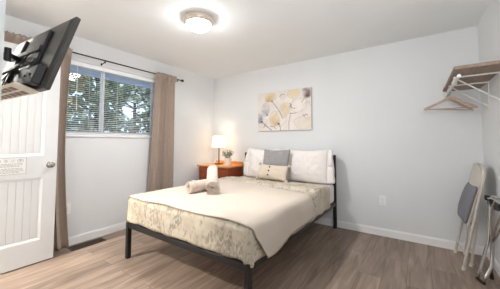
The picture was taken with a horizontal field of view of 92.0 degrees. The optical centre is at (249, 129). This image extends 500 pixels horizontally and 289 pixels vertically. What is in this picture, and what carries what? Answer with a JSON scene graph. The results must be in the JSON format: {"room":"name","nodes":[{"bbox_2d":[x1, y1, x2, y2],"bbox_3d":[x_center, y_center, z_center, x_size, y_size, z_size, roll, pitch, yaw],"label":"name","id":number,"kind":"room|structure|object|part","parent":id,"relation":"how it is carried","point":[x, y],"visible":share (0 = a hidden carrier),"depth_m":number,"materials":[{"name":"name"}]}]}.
{"room":"bedroom","nodes":[
{"label":"bedroom","id":0,"kind":"room"},
{"bbox_2d":[0,0,5,106],"bbox_3d":[-1.044,-0.032,0.143,0.120,2.440,1.241,-2,-4,35],"label":"wall","id":1,"kind":"structure","parent":0,"point":[2,2],"depth_m":0.63,"materials":[{"name":"paint"}]},
{"bbox_2d":[5,14,213,236],"bbox_3d":[-2.082,0.109,2.906,0.120,2.440,4.605,-2,-4,35],"label":"wall","id":2,"kind":"structure","parent":0,"point":[101,173],"depth_m":3.27,"materials":[{"name":"paint"}]},
{"bbox_2d":[66,203,70,213],"bbox_3d":[-2.085,0.902,2.749,0.008,0.120,0.074,-2,-4,35],"label":"wall outlet","id":3,"kind":"object","parent":2,"relation":"attached to","point":[68,205],"visible":0.45,"depth_m":2.76,"materials":[{"name":"plastic"}]},
{"bbox_2d":[68,222,125,245],"bbox_3d":[-1.672,1.305,3.320,0.013,0.092,3.359,-2,-4,35],"label":"baseboard","id":4,"kind":"structure","parent":2,"relation":"attached to","point":[83,237],"depth_m":2.98,"materials":[{"name":"paint"}]},
{"bbox_2d":[66,134,151,137],"bbox_3d":[-1.893,0.084,3.108,0.082,0.024,1.570,-2,-4,35],"label":"trim","id":5,"kind":"structure","parent":2,"relation":"attached to","point":[67,135],"depth_m":3.09,"materials":[{"name":"paint"}]},
{"bbox_2d":[66,65,154,135],"bbox_3d":[-1.942,-0.366,3.165,0.053,0.885,1.510,-2,-4,35],"label":"window","id":6,"kind":"structure","parent":2,"relation":"in","point":[101,115],"depth_m":3.17,"materials":[{"name":"plastic"}]},
{"bbox_3d":[-2.155,-0.381,2.869,0.028,0.815,0.709,-2,-4,35],"label":"sash","id":7,"kind":"part","parent":6,"relation":"part of","materials":[{"name":"plastic"}]},
{"bbox_2d":[66,60,154,135],"bbox_3d":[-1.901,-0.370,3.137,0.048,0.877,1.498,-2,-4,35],"label":"window blind","id":8,"kind":"object","parent":6,"relation":"attached to","point":[75,63],"visible":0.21,"depth_m":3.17,"materials":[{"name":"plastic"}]},
{"bbox_3d":[-1.904,0.060,3.117,0.028,0.016,1.490,-2,-4,35],"label":"rail","id":9,"kind":"part","parent":8,"relation":"part of","materials":[{"name":"plastic"}]},
{"bbox_3d":[-1.738,-0.351,3.469,0.028,0.815,0.707,-2,-4,35],"label":"sash","id":10,"kind":"part","parent":6,"relation":"part of","materials":[{"name":"plastic"}]},
{"bbox_2d":[72,52,183,81],"bbox_3d":[-1.852,-0.858,3.073,0.124,0.069,2.464,-2,-4,35],"label":"curtain rod","id":11,"kind":"object","parent":2,"relation":"attached to","point":[182,80],"visible":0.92,"depth_m":3.13,"materials":[{"name":"metal"}]},
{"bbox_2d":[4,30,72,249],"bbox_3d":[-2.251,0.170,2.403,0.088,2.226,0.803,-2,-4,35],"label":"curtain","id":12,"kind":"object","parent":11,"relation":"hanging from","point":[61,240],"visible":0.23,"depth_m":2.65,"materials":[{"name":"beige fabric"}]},
{"bbox_2d":[148,72,176,191],"bbox_3d":[-1.354,0.231,3.691,0.084,2.216,0.497,-2,-4,35],"label":"curtain","id":13,"kind":"object","parent":11,"relation":"hanging from","point":[161,169],"visible":0.8,"depth_m":3.72,"materials":[{"name":"beige fabric"}]},
{"bbox_2d":[5,0,489,78],"bbox_3d":[-0.441,-1.217,1.833,4.116,0.100,4.845,-2,-4,35],"label":"ceiling","id":14,"kind":"structure","parent":0,"point":[244,36],"depth_m":2.59,"materials":[{"name":"paint"}]},
{"bbox_2d":[184,11,212,32],"bbox_3d":[-0.520,-1.062,2.453,0.294,0.148,0.294,-2,-4,35],"label":"ceiling light","id":15,"kind":"object","parent":14,"relation":"attached to","point":[197,21],"visible":1,"depth_m":2.37,"materials":[{"name":"white glass"}]},
{"bbox_2d":[0,223,499,288],"bbox_3d":[-0.441,1.319,1.704,4.116,0.100,4.845,-2,-4,35],"label":"floor","id":16,"kind":"structure","parent":0,"point":[321,256],"depth_m":2.26,"materials":[{"name":"brown wood"}]},
{"bbox_2d":[67,237,105,250],"bbox_3d":[-1.882,1.322,2.796,0.136,0.005,0.357,-2,-4,35],"label":"floor vent","id":17,"kind":"object","parent":16,"relation":"in","point":[98,240],"visible":1,"depth_m":2.78,"materials":[{"name":"brown metal"}]},
{"bbox_2d":[197,160,243,179],"bbox_3d":[-0.526,0.985,4.277,0.715,0.830,0.469,-2,-4,35],"label":"nightstand","id":18,"kind":"object","parent":16,"relation":"on","point":[235,169],"visible":0.33,"depth_m":4.18,"materials":[{"name":"brown wood"}]},
{"bbox_3d":[-0.628,0.729,4.126,0.617,0.134,0.024,-2,-4,35],"label":"drawer","id":19,"kind":"part","parent":18,"relation":"part of","materials":[{"name":"brown wood"}]},
{"bbox_2d":[212,136,225,164],"bbox_3d":[-0.562,0.371,4.375,0.264,0.510,0.264,-2,-4,35],"label":"table lamp","id":20,"kind":"object","parent":18,"relation":"on","point":[218,141],"visible":0.98,"depth_m":4.29,"materials":[{"name":"fabric"}]},
{"bbox_3d":[-0.562,0.217,4.383,0.264,0.203,0.264,-2,-4,35],"label":"lamp shade","id":21,"kind":"part","parent":20,"relation":"part of","materials":[{"name":"fabric"}]},
{"bbox_2d":[222,149,233,165],"bbox_3d":[-0.374,0.473,4.129,0.208,0.280,0.220,-1,-3,21],"label":"potted plant","id":22,"kind":"object","parent":18,"relation":"on","point":[227,159],"visible":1,"depth_m":4.10,"materials":[{"name":"green plant"}]},
{"bbox_3d":[-0.381,0.550,4.136,0.136,0.128,0.136,-2,-4,35],"label":"pot","id":23,"kind":"part","parent":22,"relation":"part of","materials":[{"name":"white ceramic"}]},
{"bbox_3d":[-0.388,0.605,4.470,0.635,0.052,0.018,-2,-4,35],"label":"gallery rail","id":24,"kind":"part","parent":18,"relation":"part of","materials":[{"name":"brown wood"}]},
{"bbox_2d":[125,152,336,288],"bbox_3d":[-0.037,0.830,2.914,1.542,1.000,2.120,-2,-4,35],"label":"bed","id":25,"kind":"object","parent":16,"relation":"on","point":[235,263],"visible":0.37,"depth_m":2.06,"materials":[{"name":"black metal"}]},
{"bbox_3d":[-1.245,1.127,2.473,0.042,0.362,0.042,-2,-4,35],"label":"leg","id":26,"kind":"part","parent":25,"relation":"part of","materials":[{"name":"black metal"}]},
{"bbox_3d":[-0.629,0.954,2.053,1.458,0.050,0.034,-2,-4,35],"label":"foot rail","id":27,"kind":"part","parent":25,"relation":"part of","materials":[{"name":"black metal"}]},
{"bbox_3d":[-0.013,1.084,1.619,0.042,0.362,0.042,-2,-4,35],"label":"leg","id":28,"kind":"part","parent":25,"relation":"part of","materials":[{"name":"black metal"}]},
{"bbox_2d":[241,176,333,203],"bbox_3d":[-0.050,0.847,2.900,1.520,0.244,2.048,-2,-4,35],"label":"mattress","id":29,"kind":"object","parent":25,"relation":"on","point":[330,186],"visible":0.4,"depth_m":3.28,"materials":[{"name":"white fabric"}]},
{"bbox_2d":[126,176,329,267],"bbox_3d":[-0.131,0.826,2.783,1.595,0.312,1.838,-2,-4,35],"label":"quilt","id":30,"kind":"object","parent":29,"relation":"on","point":[227,238],"visible":0.38,"depth_m":1.99,"materials":[{"name":"beige fabric"}]},
{"bbox_2d":[128,179,313,257],"bbox_3d":[-0.228,0.820,2.630,1.649,0.279,1.430,-2,-4,35],"label":"throw blanket","id":31,"kind":"object","parent":30,"relation":"on","point":[273,215],"visible":0.89,"depth_m":2.16,"materials":[{"name":"beige fabric"}]},
{"bbox_2d":[185,179,206,193],"bbox_3d":[-0.567,0.618,2.667,0.135,0.134,0.281,-2,-4,40],"label":"rolled towel","id":32,"kind":"object","parent":31,"relation":"on","point":[193,186],"visible":0.8,"depth_m":2.59,"materials":[{"name":"beige fabric"}]},
{"bbox_2d":[205,165,219,192],"bbox_3d":[-0.414,0.538,2.681,0.151,0.261,0.397,0,-3,-9],"label":"rolled towel","id":33,"kind":"object","parent":31,"relation":"on","point":[211,185],"visible":1,"depth_m":2.54,"materials":[{"name":"white fabric"}]},
{"bbox_2d":[255,162,290,182],"bbox_3d":[0.315,0.596,3.373,0.539,0.253,0.154,-2,-4,35],"label":"lumbar pillow","id":34,"kind":"object","parent":30,"relation":"on","point":[279,173],"visible":1,"depth_m":3.31,"materials":[{"name":"fabric"}]},
{"bbox_2d":[261,149,290,179],"bbox_3d":[0.369,0.510,3.525,0.451,0.450,0.181,-2,-4,35],"label":"square pillow","id":35,"kind":"object","parent":30,"relation":"on","point":[271,157],"visible":0.59,"depth_m":3.48,"materials":[{"name":"grey fabric"}]},
{"bbox_2d":[244,148,279,176],"bbox_3d":[0.180,0.526,3.852,0.643,0.464,0.220,-2,-4,35],"label":"bed pillow","id":36,"kind":"object","parent":29,"relation":"on","point":[253,157],"visible":0.48,"depth_m":3.85,"materials":[{"name":"white fabric"}]},
{"bbox_2d":[285,148,334,183],"bbox_3d":[0.822,0.504,3.409,0.747,0.464,0.217,-2,-4,35],"label":"bed pillow","id":37,"kind":"object","parent":29,"relation":"on","point":[316,166],"visible":0.89,"depth_m":3.30,"materials":[{"name":"white fabric"}]},
{"bbox_3d":[0.579,0.975,2.479,0.034,0.050,2.036,-2,-4,35],"label":"rail","id":38,"kind":"part","parent":25,"relation":"part of","materials":[{"name":"black metal"}]},
{"bbox_3d":[1.172,0.852,3.340,0.042,1.000,0.042,-2,-4,35],"label":"headboard post","id":39,"kind":"part","parent":25,"relation":"part of","materials":[{"name":"black metal"}]},
{"bbox_2d":[453,163,485,270],"bbox_3d":[2.157,0.815,2.377,0.230,0.981,0.450,-2,-4,35],"label":"folding chair","id":40,"kind":"object","parent":16,"relation":"on","point":[471,195],"visible":1,"depth_m":2.26,"materials":[{"name":"beige metal"}]},
{"bbox_3d":[2.263,1.050,2.520,0.026,0.494,0.069,1,-3,-20],"label":"leg","id":41,"kind":"part","parent":40,"relation":"part of","materials":[{"name":"beige metal"}]},
{"bbox_3d":[2.093,1.037,2.255,0.023,0.496,0.116,0,-3,5],"label":"leg","id":42,"kind":"part","parent":40,"relation":"part of","materials":[{"name":"beige metal"}]},
{"bbox_3d":[2.200,0.439,2.372,0.052,0.212,0.394,-2,-3,32],"label":"backrest","id":43,"kind":"part","parent":40,"relation":"part of","materials":[{"name":"beige metal"}]},
{"bbox_2d":[475,195,499,284],"bbox_3d":[1.972,0.919,1.981,0.184,0.726,0.390,-2,-4,35],"label":"luggage rack","id":44,"kind":"object","parent":16,"relation":"on","point":[493,201],"visible":1,"depth_m":2.03,"materials":[{"name":"silver metal"}]},
{"bbox_3d":[2.006,0.930,2.017,0.140,0.693,0.107,-2,-4,35],"label":"leg","id":45,"kind":"part","parent":44,"relation":"part of","materials":[{"name":"silver metal"}]},
{"bbox_3d":[2.019,0.927,1.959,0.027,0.688,0.333,-1,-3,26],"label":"leg","id":46,"kind":"part","parent":44,"relation":"part of","materials":[{"name":"silver metal"}]},
{"bbox_2d":[213,26,486,246],"bbox_3d":[0.906,0.149,3.708,4.116,2.440,0.120,-2,-4,35],"label":"wall","id":47,"kind":"structure","parent":0,"point":[368,104],"depth_m":3.06,"materials":[{"name":"paint"}]},
{"bbox_2d":[258,87,311,130],"bbox_3d":[0.538,-0.308,3.894,0.951,0.648,0.031,-2,-4,35],"label":"canvas painting","id":48,"kind":"object","parent":47,"relation":"attached to","point":[286,110],"visible":1,"depth_m":3.85},
{"bbox_2d":[379,195,385,205],"bbox_3d":[1.678,0.897,3.055,0.074,0.120,0.008,-2,-4,35],"label":"wall outlet","id":49,"kind":"object","parent":47,"relation":"attached to","point":[382,199],"visible":1,"depth_m":3.05,"materials":[{"name":"plastic"}]},
{"bbox_2d":[314,217,486,255],"bbox_3d":[0.868,1.319,3.593,3.850,0.092,0.013,-2,-4,35],"label":"baseboard","id":50,"kind":"structure","parent":47,"relation":"attached to","point":[426,240],"depth_m":2.92,"materials":[{"name":"paint"}]},
{"bbox_2d":[477,0,499,263],"bbox_3d":[1.201,-0.007,0.631,0.120,2.440,4.605,-2,-4,35],"label":"wall","id":51,"kind":"structure","parent":0,"point":[488,27],"depth_m":2.22,"materials":[{"name":"paint"}]},
{"bbox_2d":[443,60,499,110],"bbox_3d":[2.037,-0.331,2.236,0.314,0.306,1.041,-2,-4,35],"label":"closet shelf","id":52,"kind":"object","parent":51,"relation":"attached to","point":[470,76],"visible":1,"depth_m":2.07,"materials":[{"name":"laminate"}]},
{"bbox_2d":[424,92,473,110],"bbox_3d":[2.078,-0.297,2.542,0.414,0.221,0.013,-1,-3,27],"label":"hanger","id":53,"kind":"object","parent":52,"relation":"hanging from","point":[452,100],"visible":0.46,"depth_m":2.50,"materials":[{"name":"brown wood"}]},
{"bbox_2d":[425,93,477,110],"bbox_3d":[2.027,-0.308,2.446,0.414,0.207,0.013,-2,-3,30],"label":"hanger","id":54,"kind":"object","parent":52,"relation":"hanging from","point":[448,97],"visible":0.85,"depth_m":2.43,"materials":[{"name":"brown wood"}]},
{"bbox_3d":[1.934,-0.402,2.317,0.025,0.024,1.033,-2,-4,35],"label":"hanging rail","id":55,"kind":"part","parent":52,"relation":"part of","materials":[{"name":"white metal"}]},
{"bbox_2d":[487,248,499,276],"bbox_3d":[1.143,1.167,0.604,0.013,0.092,4.592,-2,-4,35],"label":"baseboard","id":56,"kind":"structure","parent":51,"relation":"attached to","point":[496,264],"depth_m":2.21,"materials":[{"name":"paint"}]},
{"bbox_3d":[-1.723,0.027,1.294,2.310,2.440,0.120,-2,-4,35],"label":"wall","id":57,"kind":"structure","parent":0,"visible":0},
{"bbox_2d":[0,41,60,273],"bbox_3d":[-2.237,0.236,2.194,0.177,2.090,0.784,-2,-4,35],"label":"door","id":58,"kind":"structure","parent":57,"relation":"in","point":[29,123],"depth_m":2.32,"materials":[{"name":"paint"}]},
{"bbox_2d":[0,157,26,175],"bbox_3d":[-2.200,0.336,2.208,0.003,0.156,0.233,-2,-4,35],"label":"notice sign","id":59,"kind":"object","parent":58,"relation":"attached to","point":[8,166],"visible":1,"depth_m":2.23,"materials":[{"name":"paper"}]},
{"bbox_3d":[-2.226,0.762,2.167,0.016,0.610,0.547,-2,-4,35],"label":"panel","id":60,"kind":"part","parent":58,"relation":"part of","materials":[{"name":"paint"}]},
{"bbox_3d":[-2.226,-0.204,2.216,0.016,0.905,0.547,-2,-4,35],"label":"panel","id":61,"kind":"part","parent":58,"relation":"part of","materials":[{"name":"paint"}]},
{"bbox_3d":[-2.004,0.353,2.432,0.071,0.066,0.066,-2,-4,35],"label":"knob","id":62,"kind":"part","parent":58,"relation":"part of","materials":[{"name":"silver metal"}]},
{"bbox_2d":[1,17,80,100],"bbox_3d":[-1.322,-0.359,1.323,0.750,0.486,0.344,-2,-3,29],"label":"television","id":63,"kind":"object","parent":57,"relation":"attached to","point":[33,67],"visible":0.91,"depth_m":1.27,"materials":[{"name":"plastic"}]},
{"bbox_3d":[-1.417,-0.410,1.464,0.050,0.280,0.098,-2,-3,29],"label":"mounting rail","id":64,"kind":"part","parent":63,"relation":"part of","materials":[{"name":"plastic"}]},
{"bbox_2d":[1,82,39,100],"bbox_3d":[-1.359,-0.199,1.331,0.630,0.036,0.099,-2,-3,29],"label":"grille","id":65,"kind":"object","parent":63,"relation":"attached to","point":[15,89],"depth_m":1.23,"materials":[{"name":"plastic"}]},
{"bbox_3d":[-1.296,-0.396,1.372,0.410,0.107,0.044,-2,-3,29],"label":"mounting plate","id":66,"kind":"part","parent":63,"relation":"part of","materials":[{"name":"black metal"}]},
{"bbox_3d":[-1.146,-0.418,1.314,0.050,0.280,0.098,-2,-3,29],"label":"mounting rail","id":67,"kind":"part","parent":63,"relation":"part of","materials":[{"name":"plastic"}]},
{"label":"outside","id":68,"kind":"structure","parent":0,"visible":0},
{"bbox_3d":[-6.813,2.254,8.274,13.870,0.200,18.000,-2,-4,35],"label":"ground","id":69,"kind":"structure","parent":68,"visible":0},
{"bbox_2d":[66,73,104,131],"bbox_3d":[-3.852,-0.239,4.620,2.120,4.435,1.966,0,-3,-1],"label":"tree","id":70,"kind":"object","parent":69,"relation":"on","point":[80,128],"visible":0.02,"depth_m":5.00,"materials":[{"name":"green plant"}]},
{"bbox_2d":[66,76,112,130],"bbox_3d":[-6.184,-0.460,7.734,3.249,5.192,3.135,1,-3,-20],"label":"tree","id":71,"kind":"object","parent":69,"relation":"on","point":[83,76],"visible":0.02,"depth_m":8.47,"materials":[{"name":"green plant"}]},
{"bbox_2d":[66,75,132,132],"bbox_3d":[-3.916,-0.198,6.146,2.324,4.508,2.156,1,-3,-24],"label":"tree","id":72,"kind":"object","parent":69,"relation":"on","point":[109,111],"visible":0.17,"depth_m":5.98,"materials":[{"name":"green plant"}]},
{"bbox_2d":[109,81,146,132],"bbox_3d":[-5.013,-0.390,10.580,3.146,5.340,3.366,-2,-4,35],"label":"tree","id":73,"kind":"object","parent":69,"relation":"on","point":[125,92],"visible":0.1,"depth_m":10.21,"materials":[{"name":"green plant"}]},
{"bbox_2d":[115,83,150,132],"bbox_3d":[-2.908,0.009,6.695,1.895,4.150,1.768,-2,-4,35],"label":"tree","id":74,"kind":"object","parent":69,"relation":"on","point":[123,117],"visible":0.13,"depth_m":6.58,"materials":[{"name":"green plant"}]}
]}

